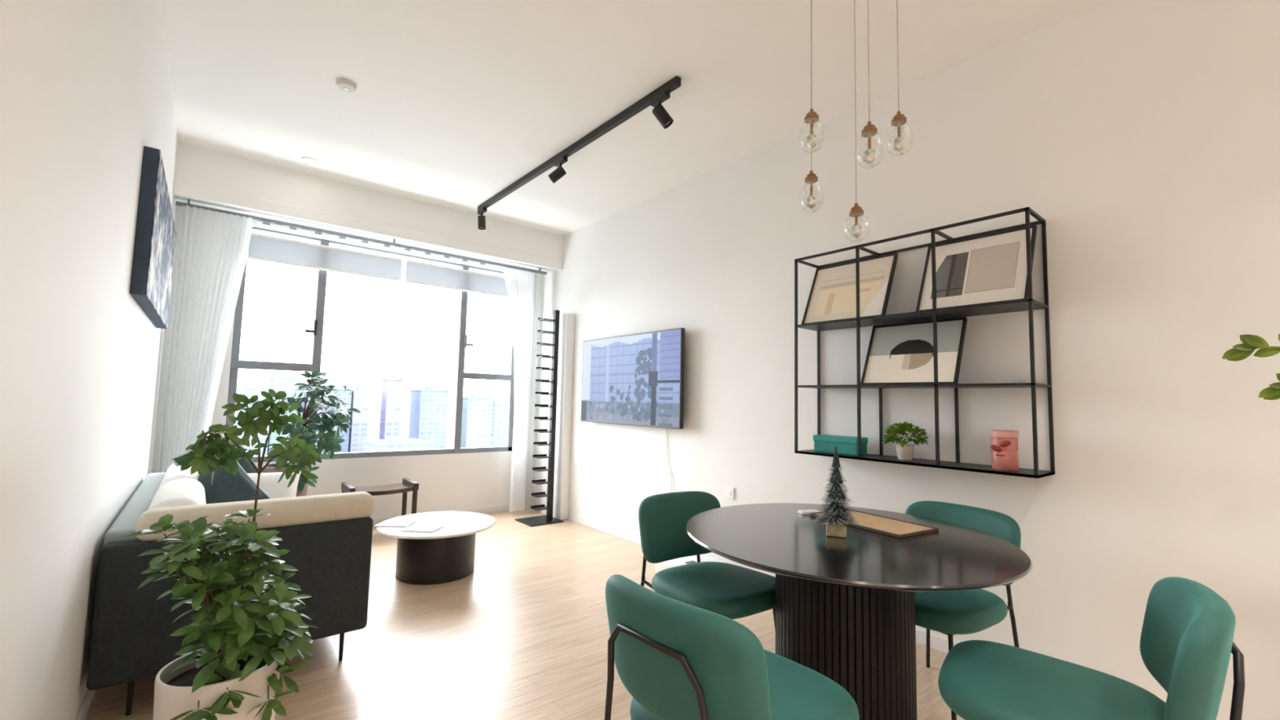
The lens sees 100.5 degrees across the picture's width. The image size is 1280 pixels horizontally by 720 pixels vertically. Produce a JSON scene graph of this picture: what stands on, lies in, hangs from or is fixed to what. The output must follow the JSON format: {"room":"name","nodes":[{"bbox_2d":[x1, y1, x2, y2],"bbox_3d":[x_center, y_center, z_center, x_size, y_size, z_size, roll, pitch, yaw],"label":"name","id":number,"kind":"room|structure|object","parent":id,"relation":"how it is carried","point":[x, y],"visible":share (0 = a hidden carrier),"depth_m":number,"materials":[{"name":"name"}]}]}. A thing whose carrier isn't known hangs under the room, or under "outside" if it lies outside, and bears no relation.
{"room":"living-dining room","nodes":[
{"label":"living-dining room","id":0,"kind":"room"},
{"bbox_2d":[0,0,177,719],"bbox_3d":[-1.239,-0.251,1.007,0.120,3.100,8.540,5,-6,-39],"label":"wall","id":1,"kind":"structure","parent":0,"point":[86,85],"depth_m":1.38,"materials":[{"name":"paint"}]},
{"bbox_2d":[75,688,95,719],"bbox_3d":[-1.196,1.262,0.901,0.012,0.070,8.220,5,-6,-39],"label":"baseboard","id":2,"kind":"structure","parent":1,"relation":"attached to","point":[86,702],"depth_m":2.02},
{"bbox_2d":[129,146,176,328],"bbox_3d":[-2.698,-0.580,2.982,0.056,0.665,1.630,5,-6,-39],"label":"picture","id":3,"kind":"object","parent":1,"relation":"attached to","point":[153,262],"visible":1,"depth_m":2.44},
{"bbox_2d":[151,205,542,519],"bbox_3d":[-2.539,0.052,5.315,3.315,3.100,0.200,5,-6,-39],"label":"wall","id":4,"kind":"structure","parent":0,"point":[459,481],"depth_m":5.30,"materials":[{"name":"paint"}]},
{"bbox_2d":[247,232,402,281],"bbox_3d":[-2.860,-0.937,4.931,1.235,0.229,0.028,5,-6,-39],"label":"roller blind","id":5,"kind":"object","parent":4,"relation":"attached to","point":[262,247],"visible":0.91,"depth_m":4.88,"materials":[{"name":"grey fabric"}]},
{"bbox_2d":[175,199,546,274],"bbox_3d":[-2.323,-1.107,5.106,3.215,0.085,0.032,5,-6,-39],"label":"curtain rod","id":6,"kind":"object","parent":4,"relation":"attached to","point":[264,220],"visible":1,"depth_m":4.89,"materials":[{"name":"metal"}]},
{"bbox_2d":[156,204,253,472],"bbox_3d":[-3.408,0.142,4.167,0.460,2.645,0.140,5,-6,-37],"label":"curtain","id":7,"kind":"object","parent":6,"relation":"hanging from","point":[213,246],"visible":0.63,"depth_m":4.13,"materials":[{"name":"grey fabric"}]},
{"bbox_2d":[502,266,544,511],"bbox_3d":[-1.334,0.321,5.882,0.520,2.645,0.076,5,-6,-39],"label":"curtain","id":8,"kind":"object","parent":6,"relation":"hanging from","point":[525,288],"visible":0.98,"depth_m":5.91,"materials":[{"name":"grey fabric"}]},
{"bbox_2d":[225,226,514,462],"bbox_3d":[-2.432,-0.064,5.302,2.590,2.025,0.105,5,-6,-39],"label":"window","id":9,"kind":"structure","parent":4,"relation":"attached to","point":[236,364],"depth_m":5.14,"materials":[{"name":"metal"}]},
{"bbox_2d":[372,501,534,526],"bbox_3d":[-2.505,1.557,5.116,3.315,0.070,0.012,5,-6,-39],"label":"baseboard","id":10,"kind":"structure","parent":4,"relation":"attached to","point":[492,508],"depth_m":5.76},
{"bbox_2d":[404,259,508,297],"bbox_3d":[-1.883,-0.855,5.722,1.205,0.229,0.028,5,-6,-39],"label":"roller blind","id":11,"kind":"object","parent":4,"relation":"attached to","point":[416,273],"visible":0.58,"depth_m":5.65,"materials":[{"name":"grey fabric"}]},
{"bbox_2d":[84,508,964,719],"bbox_3d":[0.057,1.457,1.962,3.555,0.100,8.540,5,-6,-39],"label":"floor","id":12,"kind":"structure","parent":0,"point":[525,635],"depth_m":2.69,"materials":[{"name":"brown wood"}]},
{"bbox_2d":[124,388,320,719],"bbox_3d":[-1.244,0.716,1.613,0.494,1.264,0.487,4,-5,-34],"label":"potted plant","id":13,"kind":"object","parent":12,"relation":"on","point":[248,637],"visible":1,"depth_m":1.54,"materials":[{"name":"green plant"}]},
{"bbox_2d":[86,463,375,715],"bbox_3d":[-2.280,1.041,3.033,0.945,0.789,2.050,5,-6,-39],"label":"sofa","id":14,"kind":"object","parent":12,"relation":"on","point":[328,537],"visible":0.73,"depth_m":2.29,"materials":[{"name":"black fabric"}]},
{"bbox_2d":[147,478,205,509],"bbox_3d":[-2.207,0.781,2.553,0.222,0.341,0.830,5,-6,-39],"label":"cushion","id":15,"kind":"object","parent":14,"relation":"on","point":[182,491],"depth_m":2.46,"materials":[{"name":"white fabric"}]},
{"bbox_2d":[158,463,198,488],"bbox_3d":[-2.800,0.824,3.281,0.222,0.341,0.990,5,-6,-39],"label":"cushion","id":16,"kind":"object","parent":14,"relation":"on","point":[173,473],"depth_m":3.02,"materials":[{"name":"white fabric"}]},
{"bbox_2d":[170,431,257,473],"bbox_3d":[-2.773,0.705,3.510,0.154,0.496,0.496,-1,-5,25],"label":"cushion","id":17,"kind":"object","parent":14,"relation":"on","point":[244,463],"visible":0.08,"depth_m":3.58,"materials":[{"name":"grey fabric"}]},
{"bbox_2d":[196,461,271,503],"bbox_3d":[-2.393,0.778,3.041,0.175,0.471,0.488,-2,-6,40],"label":"cushion","id":18,"kind":"object","parent":14,"relation":"on","point":[225,486],"visible":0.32,"depth_m":3.04,"materials":[{"name":"green fabric"}]},
{"bbox_2d":[134,491,375,541],"bbox_3d":[-1.648,0.682,2.361,0.855,0.120,0.162,5,-6,-39],"label":"cushion","id":19,"kind":"object","parent":14,"relation":"on","point":[288,515],"depth_m":2.34,"materials":[{"name":"beige fabric"}]},
{"bbox_2d":[247,471,301,498],"bbox_3d":[-2.472,0.881,3.486,0.400,0.268,0.245,4,-5,-27],"label":"cushion","id":20,"kind":"object","parent":14,"relation":"on","point":[268,482],"visible":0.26,"depth_m":3.50,"materials":[{"name":"white fabric"}]},
{"bbox_2d":[262,370,361,496],"bbox_3d":[-2.659,0.806,4.314,0.685,1.439,0.527,5,-6,-39],"label":"potted plant","id":21,"kind":"object","parent":12,"relation":"on","point":[331,443],"visible":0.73,"depth_m":4.29,"materials":[{"name":"green plant"}]},
{"bbox_2d":[341,477,418,515],"bbox_3d":[-2.356,1.340,4.807,0.564,0.462,0.380,5,-6,-39],"label":"bench","id":22,"kind":"object","parent":12,"relation":"on","point":[407,485],"visible":0.62,"depth_m":4.83,"materials":[{"name":"paint"}]},
{"bbox_2d":[376,511,495,584],"bbox_3d":[-1.453,1.340,3.812,0.798,0.350,0.798,5,-6,-39],"label":"coffee table","id":23,"kind":"object","parent":12,"relation":"on","point":[446,554],"visible":0.94,"depth_m":3.60,"materials":[{"name":"white stone"}]},
{"bbox_2d":[373,520,416,527],"bbox_3d":[-1.711,1.147,3.729,0.220,0.010,0.160,1,-4,-1],"label":"magazine","id":24,"kind":"object","parent":23,"relation":"on","point":[385,523],"visible":1,"depth_m":3.71,"materials":[{"name":"white paper"}]},
{"bbox_2d":[382,520,415,526],"bbox_3d":[-1.687,1.143,3.729,0.169,0.001,0.158,1,-4,-1],"label":"print","id":25,"kind":"object","parent":24,"relation":"on","point":[385,523],"depth_m":3.72,"materials":[{"name":"grey paper"}]},
{"bbox_2d":[400,524,443,533],"bbox_3d":[-1.475,1.143,3.612,0.220,0.010,0.160,1,-4,5],"label":"magazine","id":26,"kind":"object","parent":23,"relation":"on","point":[413,528],"visible":1,"depth_m":3.59,"materials":[{"name":"white paper"}]},
{"bbox_2d":[408,524,443,531],"bbox_3d":[-1.450,1.139,3.610,0.169,0.001,0.158,1,-4,5],"label":"print","id":27,"kind":"object","parent":26,"relation":"on","point":[413,527],"depth_m":3.61},
{"bbox_2d":[515,310,563,526],"bbox_3d":[-1.009,0.555,5.543,0.370,2.200,0.350,5,-6,-39],"label":"tower","id":28,"kind":"object","parent":12,"relation":"on","point":[546,519],"visible":1,"depth_m":5.58,"materials":[{"name":"black metal"}]},
{"bbox_2d":[638,491,775,631],"bbox_3d":[0.312,1.040,2.368,0.506,0.806,0.628,4,-5,-35],"label":"dining chair","id":29,"kind":"object","parent":12,"relation":"on","point":[731,591],"visible":0.79,"depth_m":2.40,"materials":[{"name":"green fabric"}]},
{"bbox_2d":[604,574,859,719],"bbox_3d":[0.233,0.963,1.386,0.628,0.806,0.506,5,-6,-42],"label":"dining chair","id":30,"kind":"object","parent":12,"relation":"on","point":[676,660],"visible":1,"depth_m":1.19,"materials":[{"name":"green fabric"}]},
{"bbox_2d":[685,502,1032,719],"bbox_3d":[0.784,1.055,2.075,1.220,0.750,1.220,5,-6,-39],"label":"dining table","id":31,"kind":"object","parent":12,"relation":"on","point":[845,607],"visible":0.8,"depth_m":1.83,"materials":[{"name":"black wood"}]},
{"bbox_2d":[797,509,820,515],"bbox_3d":[0.779,0.700,2.453,0.090,0.014,0.044,2,-4,-10],"label":"place card","id":32,"kind":"object","parent":31,"relation":"on","point":[803,512],"visible":0.84,"depth_m":2.44,"materials":[{"name":"white paper"}]},
{"bbox_2d":[813,446,860,537],"bbox_3d":[0.762,0.507,2.068,0.173,0.340,0.167,5,-6,-39],"label":"tree","id":33,"kind":"object","parent":31,"relation":"on","point":[836,510],"visible":1,"depth_m":2.04,"materials":[{"name":"green plastic"}]},
{"bbox_2d":[809,508,938,537],"bbox_3d":[0.988,0.693,2.282,0.260,0.012,0.438,4,-5,-31],"label":"serving tray","id":34,"kind":"object","parent":31,"relation":"on","point":[891,526],"visible":0.77,"depth_m":2.21,"materials":[{"name":"brown wood"}]},
{"bbox_2d":[905,500,1021,719],"bbox_3d":[1.258,1.054,2.269,0.628,0.806,0.506,4,-5,-33],"label":"dining chair","id":35,"kind":"object","parent":12,"relation":"on","point":[950,614],"visible":0.51,"depth_m":2.16,"materials":[{"name":"green fabric"}]},
{"bbox_2d":[937,577,1244,719],"bbox_3d":[1.183,0.989,1.450,0.628,0.806,0.506,-2,-6,38],"label":"dining chair","id":36,"kind":"object","parent":12,"relation":"on","point":[1187,645],"visible":1,"depth_m":1.40,"materials":[{"name":"green fabric"}]},
{"bbox_3d":[2.614,1.013,1.102,0.448,0.765,1.120,5,-6,-39],"label":"sideboard","id":37,"kind":"object","parent":12,"relation":"on","visible":0},
{"bbox_2d":[1222,333,1279,399],"bbox_3d":[2.294,0.147,1.467,0.289,1.004,0.908,5,-6,-39],"label":"potted plant","id":38,"kind":"object","parent":37,"relation":"on","point":[1240,352],"visible":1,"depth_m":1.71,"materials":[{"name":"green plant"}]},
{"bbox_2d":[161,0,1104,235],"bbox_3d":[0.128,-1.733,2.208,3.555,0.100,8.540,5,-6,-39],"label":"ceiling","id":39,"kind":"structure","parent":0,"point":[453,103],"depth_m":3.08,"materials":[{"name":"paint"}]},
{"bbox_2d":[302,156,318,164],"bbox_3d":[-2.623,-1.582,4.232,0.110,0.012,0.110,5,-6,-39],"label":"recessed light","id":40,"kind":"object","parent":39,"relation":"in","point":[308,160],"visible":1,"depth_m":4.22,"materials":[{"name":"white"}]},
{"bbox_2d":[304,159,315,164],"bbox_3d":[-2.623,-1.579,4.232,0.076,0.006,0.076,5,-6,-39],"label":"diffuser","id":41,"kind":"object","parent":40,"relation":"attached to","point":[308,161],"depth_m":4.23,"materials":[{"name":"white plastic"}]},
{"bbox_2d":[336,77,356,92],"bbox_3d":[-1.751,-1.631,3.176,0.110,0.038,0.110,5,-6,-39],"label":"smoke detector","id":42,"kind":"object","parent":39,"relation":"attached to","point":[344,84],"visible":1,"depth_m":3.15,"materials":[{"name":"plastic"}]},
{"bbox_2d":[477,75,680,230],"bbox_3d":[-0.682,-1.436,4.093,0.141,0.238,2.790,5,-6,-40],"label":"track light","id":43,"kind":"object","parent":39,"relation":"attached to","point":[654,99],"visible":1,"depth_m":3.67,"materials":[{"name":"black metal"}]},
{"bbox_2d":[804,0,818,148],"bbox_3d":[0.690,-1.249,2.144,0.098,0.850,0.098,5,-6,-39],"label":"pendant light","id":44,"kind":"object","parent":39,"relation":"hanging from","point":[811,117],"visible":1,"depth_m":2.11,"materials":[{"name":"gold metal"}]},
{"bbox_2d":[804,0,817,208],"bbox_3d":[0.760,-1.150,2.366,0.098,1.010,0.098,5,-6,-39],"label":"pendant light","id":45,"kind":"object","parent":39,"relation":"hanging from","point":[811,178],"visible":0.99,"depth_m":2.33,"materials":[{"name":"gold metal"}]},
{"bbox_2d":[861,0,877,164],"bbox_3d":[0.861,-1.196,2.008,0.098,0.970,0.098,5,-6,-39],"label":"pendant light","id":46,"kind":"object","parent":39,"relation":"hanging from","point":[869,131],"visible":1,"depth_m":1.97,"materials":[{"name":"gold metal"}]},
{"bbox_2d":[891,0,906,151],"bbox_3d":[1.028,-1.236,2.124,0.098,0.864,0.098,5,-6,-39],"label":"pendant light","id":47,"kind":"object","parent":39,"relation":"hanging from","point":[898,120],"visible":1,"depth_m":2.09,"materials":[{"name":"gold metal"}]},
{"bbox_2d":[534,0,1279,719],"bbox_3d":[1.425,-0.025,3.164,0.120,3.100,8.540,5,-6,-39],"label":"wall","id":48,"kind":"structure","parent":0,"point":[1144,135],"depth_m":2.48,"materials":[{"name":"paint"}]},
{"bbox_2d":[173,142,563,274],"bbox_3d":[-2.297,-1.309,5.159,3.315,0.400,0.470,5,-6,-39],"label":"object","id":49,"kind":"structure","parent":48,"relation":"attached to","point":[209,178],"depth_m":4.69,"materials":[{"name":"paint"}]},
{"bbox_2d":[541,312,574,519],"bbox_3d":[-0.892,0.592,5.785,0.100,2.170,0.420,5,-6,-39],"label":"trim","id":50,"kind":"structure","parent":48,"relation":"attached to","point":[566,321],"depth_m":5.66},
{"bbox_2d":[580,327,684,492],"bbox_3d":[-0.096,0.471,4.810,0.106,1.395,1.445,5,-6,-39],"label":"television","id":51,"kind":"object","parent":48,"relation":"attached to","point":[637,380],"visible":1,"depth_m":4.68,"materials":[{"name":"plastic"}]},
{"bbox_2d":[724,486,734,499],"bbox_3d":[0.656,0.975,3.902,0.013,0.085,0.085,5,-6,-39],"label":"wall socket","id":52,"kind":"object","parent":48,"relation":"attached to","point":[729,491],"visible":1,"depth_m":3.90,"materials":[{"name":"white plastic"}]},
{"bbox_2d":[568,512,958,653],"bbox_3d":[1.605,1.461,2.681,0.012,0.070,7.460,5,-6,-39],"label":"baseboard","id":53,"kind":"structure","parent":48,"relation":"attached to","point":[941,644],"depth_m":4.72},
{"bbox_2d":[794,206,1055,478],"bbox_3d":[1.424,-0.051,2.860,0.257,1.186,1.210,5,-6,-39],"label":"wall shelf","id":54,"kind":"object","parent":48,"relation":"attached to","point":[1029,304],"visible":0.94,"depth_m":2.67,"materials":[{"name":"black metal"}]},
{"bbox_2d":[813,434,867,455],"bbox_3d":[1.169,0.495,3.115,0.118,0.099,0.283,5,-6,-39],"label":"tin box","id":55,"kind":"object","parent":54,"relation":"on","point":[846,445],"visible":0.93,"depth_m":3.06,"materials":[{"name":"teal metal"}]},
{"bbox_2d":[801,252,897,324],"bbox_3d":[1.225,-0.405,3.140,0.190,0.394,0.510,5,-6,-39],"label":"picture frame","id":56,"kind":"object","parent":54,"relation":"on","point":[833,293],"visible":0.98,"depth_m":3.12,"materials":[{"name":"paper"}]},
{"bbox_2d":[880,421,928,460],"bbox_3d":[1.409,0.427,2.834,0.199,0.203,0.238,5,-6,-39],"label":"potted plant","id":57,"kind":"object","parent":54,"relation":"on","point":[904,451],"visible":1,"depth_m":2.80,"materials":[{"name":"green plant"}]},
{"bbox_2d":[860,316,967,384],"bbox_3d":[1.441,-0.035,2.826,0.170,0.354,0.485,5,-6,-39],"label":"picture frame","id":58,"kind":"object","parent":54,"relation":"on","point":[898,353],"visible":0.95,"depth_m":2.81,"materials":[{"name":"paper"}]},
{"bbox_2d":[915,224,1036,311],"bbox_3d":[1.645,-0.435,2.625,0.190,0.394,0.480,5,-6,-39],"label":"picture frame","id":59,"kind":"object","parent":54,"relation":"on","point":[989,268],"visible":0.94,"depth_m":2.60,"materials":[{"name":"paper"}]},
{"bbox_2d":[989,429,1018,471],"bbox_3d":[1.689,0.416,2.469,0.116,0.180,0.112,5,-6,-39],"label":"tin can","id":60,"kind":"object","parent":54,"relation":"on","point":[1004,443],"visible":1,"depth_m":2.43,"materials":[{"name":"pink metal"}]},
{"bbox_2d":[1004,378,1025,382],"bbox_3d":[1.734,0.101,2.466,0.084,0.022,0.084,5,-6,-39],"label":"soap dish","id":61,"kind":"object","parent":54,"relation":"on","point":[1008,380],"visible":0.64,"depth_m":2.44,"materials":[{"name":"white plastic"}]},
{"label":"outside","id":62,"kind":"structure","parent":0,"visible":0},
{"bbox_2d":[367,407,453,448],"bbox_3d":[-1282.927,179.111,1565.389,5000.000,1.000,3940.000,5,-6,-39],"label":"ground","id":63,"kind":"structure","parent":62,"point":[374,412],"depth_m":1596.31,"materials":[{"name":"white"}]},
{"bbox_2d":[233,382,272,456],"bbox_3d":[-234.648,59.659,315.345,20.800,91.600,30.800,5,-6,-39],"label":"building","id":64,"kind":"structure","parent":63,"relation":"on","point":[249,389],"depth_m":307.50,"materials":[{"name":"white concrete"}]},
{"bbox_2d":[266,373,300,455],"bbox_3d":[-222.577,57.433,328.540,13.800,98.600,25.800,5,-6,-39],"label":"building","id":65,"kind":"structure","parent":63,"relation":"on","point":[283,382],"depth_m":321.31,"materials":[{"name":"white concrete"}]},
{"bbox_2d":[296,386,329,453],"bbox_3d":[-207.458,60.715,334.210,14.800,93.600,25.800,5,-6,-39],"label":"building","id":66,"kind":"structure","parent":63,"relation":"on","point":[302,393],"depth_m":328.25,"materials":[{"name":"white concrete"}]},
{"bbox_2d":[327,384,352,453],"bbox_3d":[-204.555,63.193,359.028,10.800,92.600,20.800,5,-6,-39],"label":"building","id":67,"kind":"structure","parent":63,"relation":"on","point":[344,446],"depth_m":354.45,"materials":[{"name":"white concrete"}]},
{"bbox_2d":[347,386,371,452],"bbox_3d":[-194.769,64.073,364.368,10.800,92.100,20.800,5,-6,-39],"label":"building","id":68,"kind":"structure","parent":63,"relation":"on","point":[359,422],"depth_m":358.28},
{"bbox_2d":[378,375,404,439],"bbox_3d":[-178.077,61.293,377.487,10.800,100.400,15.800,5,-6,-39],"label":"building","id":69,"kind":"structure","parent":63,"relation":"on","point":[392,388],"depth_m":374.19,"materials":[{"name":"white concrete"}]},
{"bbox_2d":[362,437,433,451],"bbox_3d":[-134.847,74.165,292.509,28.800,63.600,30.800,5,-6,-39],"label":"building","id":70,"kind":"structure","parent":63,"relation":"on","point":[393,443],"depth_m":285.30,"materials":[{"name":"white concrete"}]},
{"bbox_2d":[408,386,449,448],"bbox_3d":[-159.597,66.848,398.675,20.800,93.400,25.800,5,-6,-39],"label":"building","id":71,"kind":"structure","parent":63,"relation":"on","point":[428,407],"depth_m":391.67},
{"bbox_2d":[460,394,493,448],"bbox_3d":[-134.115,71.897,425.599,20.800,88.600,25.800,5,-6,-39],"label":"building","id":72,"kind":"structure","parent":63,"relation":"on","point":[477,411],"depth_m":417.13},
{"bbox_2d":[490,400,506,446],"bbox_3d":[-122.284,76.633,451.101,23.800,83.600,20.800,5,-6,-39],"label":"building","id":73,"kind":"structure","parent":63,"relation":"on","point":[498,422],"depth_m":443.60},
{"bbox_3d":[0.859,-1.656,2.218,0.310,0.020,0.310,5,-6,-39],"label":"pendant canopy","id":74,"kind":"object","parent":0,"visible":0},
{"bbox_2d":[848,0,863,238],"bbox_3d":[0.867,-1.059,2.145,0.098,1.190,0.098,5,-6,-39],"label":"pendant light","id":75,"kind":"object","parent":74,"relation":"hanging from","point":[856,211],"visible":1,"depth_m":2.10,"materials":[{"name":"gold metal"}]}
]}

